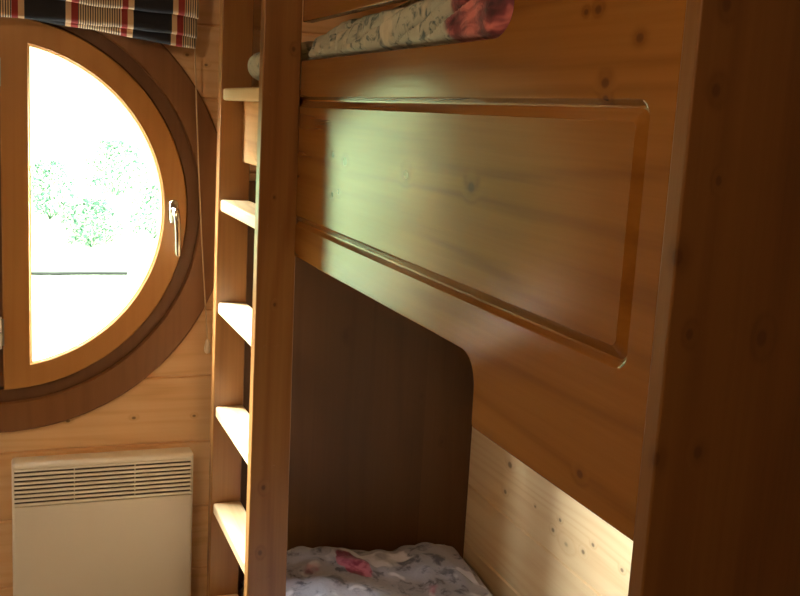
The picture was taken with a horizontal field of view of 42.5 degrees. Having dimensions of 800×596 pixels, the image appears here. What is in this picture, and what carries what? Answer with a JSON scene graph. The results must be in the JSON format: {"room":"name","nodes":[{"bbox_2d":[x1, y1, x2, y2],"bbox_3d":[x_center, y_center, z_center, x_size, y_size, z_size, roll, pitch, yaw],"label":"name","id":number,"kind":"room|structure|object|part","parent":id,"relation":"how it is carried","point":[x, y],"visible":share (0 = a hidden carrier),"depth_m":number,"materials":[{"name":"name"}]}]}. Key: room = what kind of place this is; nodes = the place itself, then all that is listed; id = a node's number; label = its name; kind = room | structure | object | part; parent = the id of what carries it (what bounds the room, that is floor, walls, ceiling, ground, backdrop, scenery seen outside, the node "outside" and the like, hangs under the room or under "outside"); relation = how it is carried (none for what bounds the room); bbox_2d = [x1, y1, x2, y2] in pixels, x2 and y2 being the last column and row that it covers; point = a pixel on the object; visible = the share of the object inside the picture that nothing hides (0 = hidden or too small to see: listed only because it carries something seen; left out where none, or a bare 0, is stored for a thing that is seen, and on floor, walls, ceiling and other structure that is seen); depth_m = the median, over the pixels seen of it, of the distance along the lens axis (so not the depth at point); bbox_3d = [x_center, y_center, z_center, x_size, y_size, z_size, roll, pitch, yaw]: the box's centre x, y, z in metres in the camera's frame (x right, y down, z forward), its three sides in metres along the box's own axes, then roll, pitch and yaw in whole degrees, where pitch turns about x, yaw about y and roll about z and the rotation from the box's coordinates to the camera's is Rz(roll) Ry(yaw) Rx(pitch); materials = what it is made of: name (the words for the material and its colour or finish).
{"room":"bedroom","nodes":[
{"label":"bedroom","id":0,"kind":"room"},
{"bbox_2d":[0,0,406,595],"bbox_3d":[-0.947,-0.127,2.787,2.760,2.620,0.130,-1,11,-21],"label":"wall","id":1,"kind":"structure","parent":0,"point":[171,407],"depth_m":2.88,"materials":[{"name":"brown wood"}]},
{"bbox_2d":[11,447,193,595],"bbox_3d":[-0.825,0.654,2.872,0.478,0.459,0.082,-1,11,-21],"label":"heater","id":2,"kind":"object","parent":1,"relation":"attached to","point":[113,523],"visible":1,"depth_m":2.83,"materials":[{"name":"beige metal"}]},
{"bbox_2d":[14,461,189,503],"bbox_3d":[-0.810,0.499,2.826,0.465,0.107,0.001,-1,11,-21],"label":"grille","id":3,"kind":"object","parent":2,"relation":"attached to","point":[35,482],"depth_m":2.81,"materials":[{"name":"beige metal"}]},
{"bbox_2d":[0,17,216,432],"bbox_3d":[-1.034,-0.232,2.637,1.206,1.206,0.131,-1,11,-21],"label":"window","id":4,"kind":"structure","parent":1,"relation":"in","point":[77,379],"depth_m":2.75,"materials":[{"name":"brown wood"}]},
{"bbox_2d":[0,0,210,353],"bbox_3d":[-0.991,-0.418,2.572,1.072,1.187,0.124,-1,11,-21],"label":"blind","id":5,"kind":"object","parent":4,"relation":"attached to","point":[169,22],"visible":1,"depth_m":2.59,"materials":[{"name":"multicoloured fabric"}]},
{"bbox_3d":[-0.534,-0.391,2.767,0.014,1.048,0.069,11,13,38],"label":"pull cord","id":6,"kind":"part","parent":5,"relation":"part of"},
{"bbox_3d":[-0.539,0.135,2.883,0.019,0.040,0.019,-1,11,-21],"label":"cord knob","id":7,"kind":"part","parent":5,"relation":"part of","materials":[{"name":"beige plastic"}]},
{"bbox_3d":[-0.604,-0.188,2.770,0.028,0.151,0.056,-1,11,-21],"label":"handle","id":8,"kind":"part","parent":4,"relation":"part of","materials":[{"name":"silver metal"}]},
{"bbox_2d":[463,427,632,595],"bbox_3d":[0.988,0.219,1.430,0.120,2.620,3.850,-1,11,-21],"label":"wall","id":9,"kind":"structure","parent":0,"point":[525,536],"depth_m":2.89,"materials":[{"name":"brown wood"}]},
{"bbox_3d":[-0.316,1.472,1.183,2.760,0.100,4.100,-1,11,-21],"label":"floor","id":10,"kind":"structure","parent":0,"visible":0},
{"bbox_2d":[238,0,799,595],"bbox_3d":[0.240,0.060,2.101,0.794,2.419,2.032,-1,11,-21],"label":"bunk bed","id":11,"kind":"object","parent":10,"relation":"on","point":[568,237],"visible":0.86,"depth_m":1.18,"materials":[{"name":"brown wood"}]},
{"bbox_2d":[239,587,243,595],"bbox_3d":[0.201,1.061,2.296,0.728,0.077,1.970,-1,11,-21],"label":"mattress","id":12,"kind":"object","parent":11,"relation":"on","point":[241,591],"visible":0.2,"depth_m":3.04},
{"bbox_2d":[241,542,492,595],"bbox_3d":[0.052,0.870,2.667,0.698,0.147,1.105,-1,11,-21],"label":"duvet","id":13,"kind":"object","parent":12,"relation":"on","point":[423,568],"visible":0.88,"depth_m":2.93,"materials":[{"name":"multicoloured fabric"}]},
{"bbox_3d":[-0.322,-0.409,2.478,0.023,0.189,0.424,-1,11,-21],"label":"bed rail","id":14,"kind":"part","parent":11,"relation":"part of","materials":[{"name":"brown wood"}]},
{"bbox_2d":[206,0,302,595],"bbox_3d":[-0.371,0.112,2.564,0.099,2.090,0.503,-1,11,-21],"label":"ladder","id":15,"kind":"object","parent":11,"relation":"attached to","point":[254,539],"visible":1,"depth_m":2.40,"materials":[{"name":"brown wood"}]},
{"bbox_3d":[-0.119,0.358,3.122,0.744,1.400,0.013,-1,11,-21],"label":"head panel","id":16,"kind":"part","parent":11,"relation":"part of","materials":[{"name":"brown wood"}]},
{"bbox_3d":[0.033,-0.284,1.621,0.024,0.839,1.370,-1,11,-21],"label":"panel","id":17,"kind":"part","parent":11,"relation":"part of","materials":[{"name":"brown wood"}]},
{"bbox_3d":[0.604,0.242,1.183,0.772,2.419,0.025,-1,11,-21],"label":"panel","id":18,"kind":"part","parent":11,"relation":"part of","materials":[{"name":"brown wood"}]},
{"bbox_3d":[0.284,-0.316,2.034,0.728,0.145,1.930,-1,11,-21],"label":"mattress","id":19,"kind":"object","parent":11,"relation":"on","visible":0},
{"bbox_2d":[248,41,313,87],"bbox_3d":[-0.028,-0.562,2.557,0.643,0.118,0.412,-1,11,-21],"label":"pillow","id":20,"kind":"object","parent":19,"relation":"on","point":[254,61],"visible":0.12,"depth_m":2.49,"materials":[{"name":"grey fabric"}]},
{"bbox_2d":[308,0,513,58],"bbox_3d":[0.364,-0.425,1.748,0.744,0.165,1.360,-1,11,-21],"label":"duvet","id":21,"kind":"object","parent":19,"relation":"on","point":[413,23],"visible":0.3,"depth_m":1.61,"materials":[{"name":"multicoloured fabric"}]},
{"label":"outside","id":22,"kind":"structure","parent":0,"visible":0},
{"bbox_2d":[31,274,143,357],"bbox_3d":[-3.274,0.869,8.609,60.000,0.450,10.600,-1,11,-21],"label":"ground","id":23,"kind":"structure","parent":22,"point":[66,309],"depth_m":11.69,"materials":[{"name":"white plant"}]},
{"bbox_2d":[31,271,127,274],"bbox_3d":[-4.341,-0.330,13.637,1.421,0.044,0.062,-1,11,-21],"label":"log","id":24,"kind":"object","parent":23,"relation":"on","point":[74,272],"visible":0.85,"depth_m":13.68,"materials":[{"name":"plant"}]},
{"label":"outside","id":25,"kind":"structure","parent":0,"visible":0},
{"bbox_2d":[30,47,159,273],"bbox_3d":[-8.232,-9.163,21.280,80.000,15.250,19.800,-1,11,-21],"label":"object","id":26,"kind":"structure","parent":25,"point":[71,111],"depth_m":17.14,"materials":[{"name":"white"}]},
{"bbox_2d":[31,159,78,218],"bbox_3d":[-5.111,-1.588,15.037,0.805,0.882,0.814,-1,11,-21],"label":"bush","id":27,"kind":"object","parent":26,"relation":"on","point":[54,163],"visible":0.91,"depth_m":14.99,"materials":[{"name":"green plant"}]},
{"bbox_2d":[60,198,123,246],"bbox_3d":[-4.327,-1.058,14.470,0.817,0.700,0.815,3,10,0],"label":"bush","id":28,"kind":"object","parent":26,"relation":"on","point":[96,203],"visible":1,"depth_m":14.41,"materials":[{"name":"green plant"}]},
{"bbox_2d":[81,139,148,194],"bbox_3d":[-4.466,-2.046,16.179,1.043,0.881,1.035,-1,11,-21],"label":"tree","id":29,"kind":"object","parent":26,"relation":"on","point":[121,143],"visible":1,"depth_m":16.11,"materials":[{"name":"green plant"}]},
{"bbox_2d":[128,184,159,237],"bbox_3d":[-3.596,-1.266,15.043,0.724,0.794,0.726,-1,11,-21],"label":"bush","id":30,"kind":"object","parent":26,"relation":"on","point":[152,187],"visible":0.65,"depth_m":15.00,"materials":[{"name":"green plant"}]}
]}

